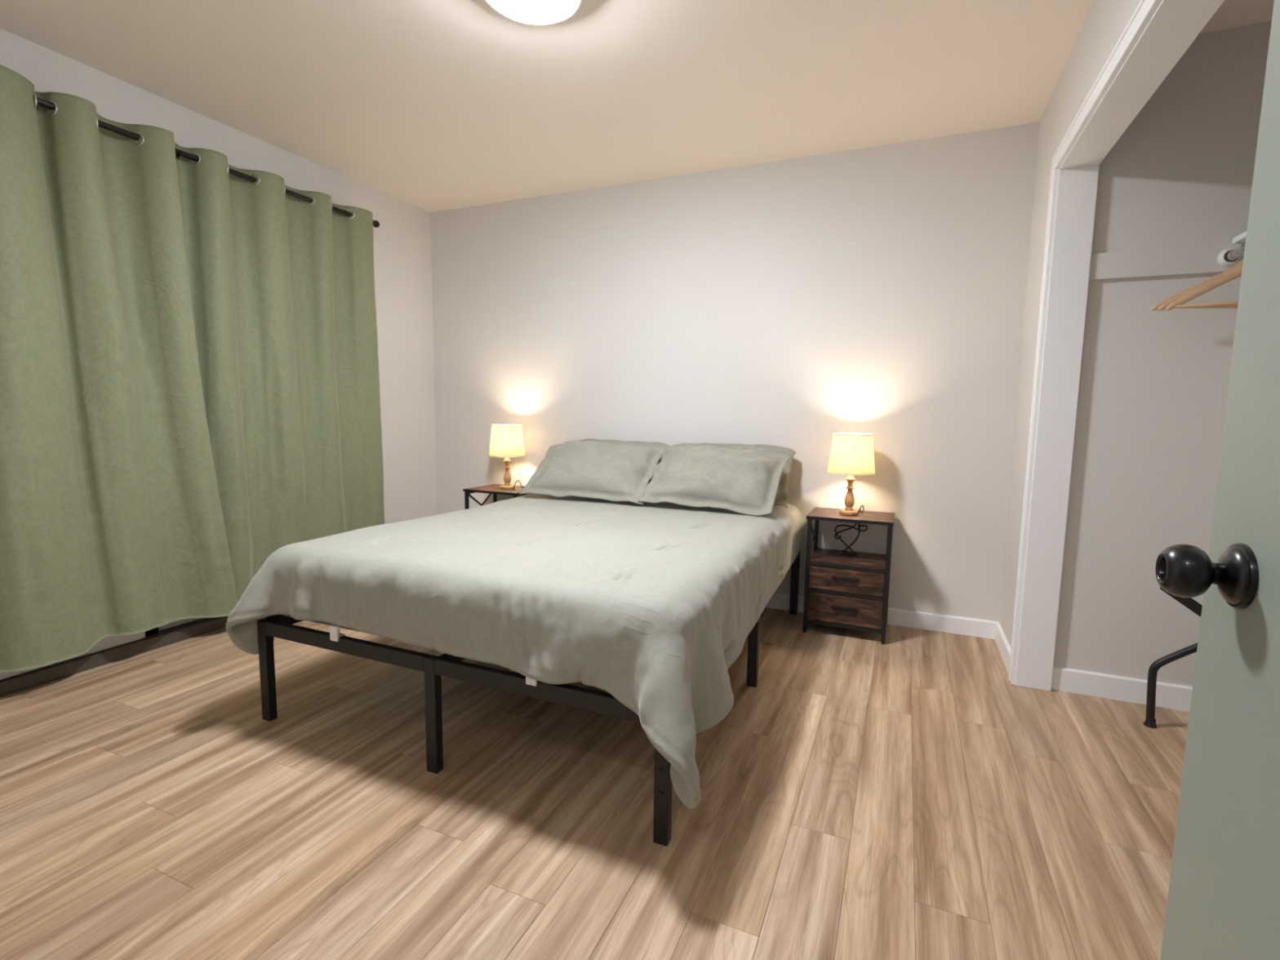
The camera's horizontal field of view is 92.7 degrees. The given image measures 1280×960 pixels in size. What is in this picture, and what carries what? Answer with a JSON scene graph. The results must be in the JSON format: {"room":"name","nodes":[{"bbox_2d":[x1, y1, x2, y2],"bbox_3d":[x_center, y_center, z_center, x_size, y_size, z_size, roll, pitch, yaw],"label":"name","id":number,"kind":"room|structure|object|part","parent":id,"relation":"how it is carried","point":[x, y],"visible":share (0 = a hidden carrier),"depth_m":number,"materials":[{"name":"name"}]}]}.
{"room":"bedroom","nodes":[
{"label":"bedroom","id":0,"kind":"room"},
{"bbox_2d":[0,28,436,524],"bbox_3d":[-2.187,-0.513,2.787,0.120,2.580,3.400,4,7,23],"label":"wall","id":1,"kind":"structure","parent":0,"point":[402,242],"depth_m":3.88,"materials":[{"name":"paint"}]},
{"bbox_2d":[0,615,228,697],"bbox_3d":[-2.243,-0.290,2.671,0.134,2.120,1.860,4,7,23],"label":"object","id":2,"kind":"structure","parent":1,"relation":"in","point":[110,649],"depth_m":2.62,"materials":[{"name":"paint"}]},
{"bbox_3d":[-2.376,-0.226,2.308,0.035,1.952,0.860,4,7,23],"label":"door sash","id":3,"kind":"part","parent":2,"relation":"part of","materials":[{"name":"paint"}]},
{"bbox_3d":[-2.103,-0.302,3.036,0.040,1.952,0.860,4,7,23],"label":"door sash","id":4,"kind":"part","parent":2,"relation":"part of","materials":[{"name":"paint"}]},
{"bbox_2d":[36,97,379,227],"bbox_3d":[-2.075,-1.411,2.591,0.106,0.080,2.394,4,7,23],"label":"curtain rod","id":5,"kind":"object","parent":1,"relation":"attached to","point":[41,102],"visible":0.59,"depth_m":2.69,"materials":[{"name":"black metal"}]},
{"bbox_2d":[0,64,238,672],"bbox_3d":[-2.239,-0.358,2.276,0.136,2.150,1.320,4,7,24],"label":"curtain","id":6,"kind":"object","parent":5,"relation":"hanging from","point":[112,522],"visible":1,"depth_m":2.42,"materials":[{"name":"green fabric"}]},
{"bbox_2d":[174,142,384,600],"bbox_3d":[-1.817,-0.452,3.260,0.121,2.155,1.057,4,7,23],"label":"curtain","id":7,"kind":"object","parent":5,"relation":"hanging from","point":[282,285],"visible":0.82,"depth_m":3.14,"materials":[{"name":"green fabric"}]},
{"bbox_2d":[0,607,1189,959],"bbox_3d":[-0.429,0.978,1.362,4.640,0.060,5.120,4,7,23],"label":"floor","id":8,"kind":"structure","parent":0,"point":[901,797],"depth_m":1.67,"materials":[{"name":"brown wood"}]},
{"bbox_2d":[462,484,528,509],"bbox_3d":[-0.880,0.351,3.973,0.402,0.602,0.329,4,7,23],"label":"nightstand","id":9,"kind":"object","parent":8,"relation":"on","point":[495,489],"visible":0.14,"depth_m":3.88,"materials":[{"name":"brown wood"}]},
{"bbox_3d":[-1.107,0.362,3.917,0.019,0.584,0.019,4,7,23],"label":"leg","id":10,"kind":"part","parent":9,"relation":"part of","materials":[{"name":"black metal"}]},
{"bbox_3d":[-0.991,0.335,4.183,0.019,0.584,0.019,4,7,23],"label":"leg","id":11,"kind":"part","parent":9,"relation":"part of","materials":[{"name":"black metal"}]},
{"bbox_2d":[488,424,525,489],"bbox_3d":[-0.846,-0.100,3.927,0.229,0.508,0.271,2,6,9],"label":"table lamp","id":12,"kind":"object","parent":9,"relation":"on","point":[507,442],"visible":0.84,"depth_m":3.81,"materials":[{"name":"beige fabric"}]},
{"bbox_3d":[-0.845,-0.347,3.879,0.188,0.007,0.188,4,7,23],"label":"shade trim","id":13,"kind":"part","parent":12,"relation":"part of","materials":[{"name":"fabric"}]},
{"bbox_3d":[-0.847,-0.251,3.890,0.227,0.200,0.227,4,7,23],"label":"lamp shade","id":14,"kind":"part","parent":12,"relation":"part of","materials":[{"name":"white fabric"}]},
{"bbox_3d":[-0.850,-0.048,3.912,0.048,0.163,0.048,4,7,23],"label":"stem","id":15,"kind":"part","parent":12,"relation":"part of","materials":[{"name":"brown wood"}]},
{"bbox_3d":[-0.848,-0.155,3.900,0.229,0.007,0.229,4,7,23],"label":"shade trim","id":16,"kind":"part","parent":12,"relation":"part of","materials":[{"name":"fabric"}]},
{"bbox_2d":[257,551,799,846],"bbox_3d":[-0.227,0.596,2.759,1.533,0.398,2.034,4,7,23],"label":"frame","id":17,"kind":"object","parent":8,"relation":"on","point":[434,667],"visible":0.31,"depth_m":1.84,"materials":[{"name":"black metal"}]},
{"bbox_3d":[-1.309,0.667,2.146,0.040,0.360,0.030,4,7,23],"label":"leg","id":18,"kind":"part","parent":17,"relation":"part of","materials":[{"name":"black metal"}]},
{"bbox_3d":[-0.915,0.416,3.039,0.025,0.048,1.960,4,7,23],"label":"rail","id":19,"kind":"part","parent":17,"relation":"part of","materials":[{"name":"black metal"}]},
{"bbox_2d":[281,614,377,635],"bbox_3d":[-0.215,0.314,2.748,1.510,0.238,1.995,4,7,23],"label":"mattress","id":20,"kind":"object","parent":17,"relation":"on","point":[288,615],"visible":0.06,"depth_m":2.05,"materials":[{"name":"white fabric"}]},
{"bbox_2d":[225,493,803,808],"bbox_3d":[-0.278,0.406,2.659,1.791,0.472,2.174,4,7,23],"label":"comforter","id":21,"kind":"object","parent":20,"relation":"on","point":[651,606],"visible":0.91,"depth_m":1.88,"materials":[{"name":"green fabric"}]},
{"bbox_2d":[519,440,663,504],"bbox_3d":[-0.256,-0.062,3.398,0.733,0.305,0.379,3,7,21],"label":"pillow","id":22,"kind":"object","parent":21,"relation":"on","point":[610,471],"visible":1,"depth_m":3.32,"materials":[{"name":"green fabric"}]},
{"bbox_2d":[564,438,671,484],"bbox_3d":[-0.188,-0.084,3.627,0.742,0.305,0.261,4,7,26],"label":"pillow","id":23,"kind":"object","parent":21,"relation":"on","point":[655,444],"visible":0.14,"depth_m":3.64,"materials":[{"name":"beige fabric"}]},
{"bbox_2d":[637,444,791,515],"bbox_3d":[0.385,-0.016,3.119,0.691,0.308,0.382,4,7,27],"label":"pillow","id":24,"kind":"object","parent":21,"relation":"on","point":[741,481],"visible":1,"depth_m":3.02,"materials":[{"name":"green fabric"}]},
{"bbox_2d":[671,443,795,507],"bbox_3d":[0.460,-0.035,3.354,0.742,0.325,0.244,3,7,23],"label":"pillow","id":25,"kind":"object","parent":21,"relation":"on","point":[781,498],"visible":0.23,"depth_m":3.29,"materials":[{"name":"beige fabric"}]},
{"bbox_3d":[-0.966,0.531,1.980,0.706,0.048,0.025,4,7,23],"label":"rail","id":26,"kind":"part","parent":17,"relation":"part of","materials":[{"name":"black metal"}]},
{"bbox_3d":[-0.625,0.710,1.851,0.040,0.360,0.030,4,7,23],"label":"leg","id":27,"kind":"part","parent":17,"relation":"part of","materials":[{"name":"black metal"}]},
{"bbox_3d":[-0.281,0.574,1.685,0.706,0.048,0.025,4,7,23],"label":"rail","id":28,"kind":"part","parent":17,"relation":"part of","materials":[{"name":"black metal"}]},
{"bbox_3d":[0.059,0.752,1.556,0.040,0.360,0.030,4,7,23],"label":"leg","id":29,"kind":"part","parent":17,"relation":"part of","materials":[{"name":"black metal"}]},
{"bbox_3d":[0.459,0.680,2.472,0.040,0.314,0.030,4,7,23],"label":"leg","id":30,"kind":"part","parent":17,"relation":"part of","materials":[{"name":"black metal"}]},
{"bbox_3d":[0.464,0.501,2.445,0.025,0.048,1.960,4,7,23],"label":"rail","id":31,"kind":"part","parent":17,"relation":"part of","materials":[{"name":"black metal"}]},
{"bbox_3d":[0.854,0.564,3.373,0.040,0.360,0.030,4,7,23],"label":"leg","id":32,"kind":"part","parent":17,"relation":"part of","materials":[{"name":"black metal"}]},
{"bbox_2d":[802,506,894,644],"bbox_3d":[1.069,0.472,3.133,0.402,0.602,0.329,4,7,23],"label":"nightstand","id":33,"kind":"object","parent":8,"relation":"on","point":[843,588],"visible":1,"depth_m":3.02,"materials":[{"name":"brown wood"}]},
{"bbox_3d":[0.842,0.483,3.078,0.019,0.584,0.019,4,7,23],"label":"leg","id":34,"kind":"part","parent":33,"relation":"part of","materials":[{"name":"black metal"}]},
{"bbox_3d":[0.959,0.456,3.343,0.019,0.584,0.019,4,7,23],"label":"leg","id":35,"kind":"part","parent":33,"relation":"part of","materials":[{"name":"black metal"}]},
{"bbox_3d":[1.009,0.725,3.029,0.352,0.015,0.014,4,7,23],"label":"cross rail","id":36,"kind":"part","parent":33,"relation":"part of","materials":[{"name":"black metal"}]},
{"bbox_3d":[1.005,0.639,3.007,0.132,0.029,0.016,4,7,23],"label":"drawer pull","id":37,"kind":"part","parent":33,"relation":"part of","materials":[{"name":"metal"}]},
{"bbox_3d":[1.009,0.644,3.018,0.349,0.142,0.012,4,7,23],"label":"drawer","id":38,"kind":"part","parent":33,"relation":"part of","materials":[{"name":"brown wood"}]},
{"bbox_3d":[1.011,0.563,3.011,0.352,0.015,0.014,4,7,23],"label":"cross rail","id":39,"kind":"part","parent":33,"relation":"part of","materials":[{"name":"black metal"}]},
{"bbox_3d":[1.007,0.491,2.990,0.132,0.029,0.016,4,7,23],"label":"drawer pull","id":40,"kind":"part","parent":33,"relation":"part of","materials":[{"name":"metal"}]},
{"bbox_3d":[1.011,0.496,3.002,0.349,0.114,0.012,4,7,23],"label":"drawer","id":41,"kind":"part","parent":33,"relation":"part of","materials":[{"name":"brown wood"}]},
{"bbox_3d":[1.013,0.429,2.997,0.352,0.015,0.014,4,7,23],"label":"cross rail","id":42,"kind":"part","parent":33,"relation":"part of","materials":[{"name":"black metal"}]},
{"bbox_2d":[809,547,885,569],"bbox_3d":[1.072,0.401,3.128,0.371,0.012,0.302,4,7,23],"label":"shelf","id":43,"kind":"object","parent":33,"relation":"attached to","point":[835,558],"depth_m":3.06,"materials":[{"name":"brown wood"}]},
{"bbox_3d":[1.070,0.483,3.135,0.346,0.109,0.282,4,7,23],"label":"drawer","id":44,"kind":"part","parent":33,"relation":"part of","materials":[{"name":"brown wood"}]},
{"bbox_2d":[826,432,875,528],"bbox_3d":[1.079,0.021,3.088,0.264,0.508,0.229,-1,7,-16],"label":"table lamp","id":45,"kind":"object","parent":33,"relation":"on","point":[851,455],"visible":0.99,"depth_m":2.99,"materials":[{"name":"beige fabric"}]},
{"bbox_3d":[1.061,0.071,3.089,0.048,0.163,0.048,4,7,23],"label":"stem","id":46,"kind":"part","parent":45,"relation":"part of","materials":[{"name":"brown wood"}]},
{"bbox_3d":[1.063,-0.036,3.077,0.229,0.007,0.229,4,7,23],"label":"shade trim","id":47,"kind":"part","parent":45,"relation":"part of","materials":[{"name":"fabric"}]},
{"bbox_3d":[1.064,-0.132,3.066,0.227,0.200,0.227,4,7,23],"label":"lamp shade","id":48,"kind":"part","parent":45,"relation":"part of","materials":[{"name":"white fabric"}]},
{"bbox_3d":[1.065,-0.228,3.056,0.188,0.007,0.188,4,7,23],"label":"shade trim","id":49,"kind":"part","parent":45,"relation":"part of","materials":[{"name":"fabric"}]},
{"bbox_3d":[1.148,0.194,3.166,0.027,0.149,0.172,4,7,23],"label":"cord","id":50,"kind":"part","parent":45,"relation":"part of","materials":[{"name":"black plastic"}]},
{"bbox_3d":[1.183,0.504,2.931,0.019,0.584,0.019,4,7,23],"label":"leg","id":51,"kind":"part","parent":33,"relation":"part of","materials":[{"name":"black metal"}]},
{"bbox_3d":[1.299,0.477,3.196,0.019,0.584,0.019,4,7,23],"label":"leg","id":52,"kind":"part","parent":33,"relation":"part of","materials":[{"name":"black metal"}]},
{"bbox_2d":[1143,586,1202,728],"bbox_3d":[1.930,0.649,1.936,0.391,0.537,0.416,4,7,23],"label":"folding stand","id":53,"kind":"object","parent":8,"relation":"on","point":[1190,603],"visible":0.36,"depth_m":2.17,"materials":[{"name":"black metal"}]},
{"bbox_3d":[1.978,0.660,2.127,0.325,0.455,0.030,4,7,23],"label":"leg","id":54,"kind":"part","parent":53,"relation":"part of","materials":[{"name":"black metal"}]},
{"bbox_2d":[0,0,1274,212],"bbox_3d":[-0.049,-1.608,1.871,4.640,0.100,3.400,4,7,23],"label":"ceiling","id":55,"kind":"structure","parent":0,"point":[428,105],"depth_m":2.44,"materials":[{"name":"paint"}]},
{"bbox_2d":[486,0,580,24],"bbox_3d":[-0.338,-1.524,1.896,0.308,0.081,0.308,4,7,23],"label":"ceiling light","id":56,"kind":"object","parent":55,"relation":"attached to","point":[528,11],"visible":1,"depth_m":1.94,"materials":[{"name":"glass"}]},
{"bbox_2d":[430,122,1039,622],"bbox_3d":[0.199,-0.575,3.667,3.792,2.580,0.120,4,7,23],"label":"wall","id":57,"kind":"structure","parent":0,"point":[793,304],"depth_m":3.31,"materials":[{"name":"paint"}]},
{"bbox_2d":[765,592,999,639],"bbox_3d":[0.154,0.649,3.741,3.552,0.088,0.013,4,7,23],"label":"baseboard","id":58,"kind":"structure","parent":57,"relation":"attached to","point":[899,617],"depth_m":3.15,"materials":[{"name":"paint"}]},
{"bbox_2d":[999,0,1140,647],"bbox_3d":[1.204,-0.310,1.392,0.119,2.580,3.280,4,7,23],"label":"wall","id":59,"kind":"structure","parent":0,"point":[1106,20],"depth_m":2.60,"materials":[{"name":"paint"}]},
{"bbox_2d":[995,622,1010,674],"bbox_3d":[1.671,0.775,2.800,0.013,0.088,0.518,4,7,23],"label":"baseboard","id":60,"kind":"structure","parent":59,"relation":"attached to","point":[1004,648],"depth_m":2.81,"materials":[{"name":"paint"}]},
{"bbox_2d":[1008,0,1224,691],"bbox_3d":[1.258,-0.105,1.574,0.142,2.093,1.893,4,7,23],"label":"trim","id":61,"kind":"structure","parent":59,"relation":"attached to","point":[1157,35],"depth_m":2.33,"materials":[{"name":"paint"}]},
{"bbox_3d":[1.570,-0.196,2.437,0.022,2.093,0.052,4,7,23],"label":"casing","id":62,"kind":"part","parent":61,"relation":"part of","materials":[{"name":"paint"}]},
{"bbox_3d":[1.218,-1.120,1.486,0.022,0.058,1.893,4,7,23],"label":"head casing","id":63,"kind":"part","parent":61,"relation":"part of","materials":[{"name":"paint"}]},
{"bbox_2d":[1053,20,1271,687],"bbox_3d":[2.103,-0.390,2.242,0.848,2.580,0.100,4,7,23],"label":"wall","id":64,"kind":"structure","parent":0,"point":[1153,385],"depth_m":2.27,"materials":[{"name":"paint"}]},
{"bbox_2d":[1050,666,1192,711],"bbox_3d":[2.008,0.827,2.348,0.728,0.094,0.013,4,7,23],"label":"baseboard","id":65,"kind":"structure","parent":64,"relation":"attached to","point":[1168,695],"depth_m":2.40,"materials":[{"name":"paint"}]},
{"bbox_2d":[1088,242,1244,280],"bbox_3d":[2.030,-0.784,2.168,0.728,0.095,0.019,4,7,23],"label":"trim","id":66,"kind":"structure","parent":64,"relation":"attached to","point":[1197,260],"depth_m":2.22,"materials":[{"name":"paint"}]},
{"bbox_2d":[1217,244,1244,266],"bbox_3d":[1.693,-0.692,1.291,0.062,0.062,1.898,4,7,23],"label":"rail","id":67,"kind":"object","parent":64,"relation":"attached to","point":[1228,257],"visible":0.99,"depth_m":2.12,"materials":[{"name":"silver metal"}]},
{"bbox_2d":[1151,242,1245,311],"bbox_3d":[2.002,-0.671,2.047,0.444,0.240,0.032,4,7,23],"label":"clothes hanger","id":68,"kind":"object","parent":67,"relation":"hanging from","point":[1156,306],"visible":0.27,"depth_m":2.09,"materials":[{"name":"brown wood"}]},
{"bbox_2d":[1157,261,1243,311],"bbox_3d":[1.990,-0.670,2.002,0.444,0.233,0.032,4,7,23],"label":"clothes hanger","id":69,"kind":"object","parent":67,"relation":"hanging from","point":[1162,307],"visible":0.16,"depth_m":2.06,"materials":[{"name":"brown wood"}]},
{"bbox_2d":[1164,263,1243,311],"bbox_3d":[1.979,-0.669,1.958,0.444,0.225,0.032,3,7,22],"label":"clothes hanger","id":70,"kind":"object","parent":67,"relation":"hanging from","point":[1237,273],"visible":0.45,"depth_m":2.01,"materials":[{"name":"brown wood"}]},
{"bbox_3d":[1.694,-0.692,1.292,0.031,0.031,1.894,4,7,23],"label":"rail","id":71,"kind":"part","parent":67,"relation":"part of","materials":[{"name":"silver metal"}]},
{"bbox_3d":[2.038,-0.275,1.185,0.120,2.580,1.902,4,7,23],"label":"wall","id":72,"kind":"structure","parent":0,"visible":0},
{"bbox_3d":[1.976,-0.674,1.160,0.019,0.095,1.883,4,7,23],"label":"trim","id":73,"kind":"structure","parent":72,"relation":"attached to","visible":0},
{"bbox_2d":[1231,231,1246,243],"bbox_3d":[1.846,-0.740,1.220,0.311,0.020,1.898,4,7,23],"label":"closet shelf","id":74,"kind":"object","parent":73,"relation":"on","point":[1242,237],"visible":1,"depth_m":2.10,"materials":[{"name":"paint"}]},
{"bbox_3d":[-0.769,-0.229,0.399,4.640,2.580,0.120,4,7,23],"label":"wall","id":75,"kind":"structure","parent":0,"visible":0},
{"bbox_2d":[1155,0,1279,959],"bbox_3d":[0.518,0.045,0.343,0.167,2.025,0.750,4,7,23],"label":"door","id":76,"kind":"structure","parent":75,"relation":"in","point":[1224,896],"depth_m":0.62,"materials":[{"name":"paint"}]},
{"bbox_3d":[0.582,0.097,0.645,0.050,0.057,0.057,4,7,23],"label":"knob","id":77,"kind":"part","parent":76,"relation":"part of","materials":[{"name":"black metal"}]}
]}

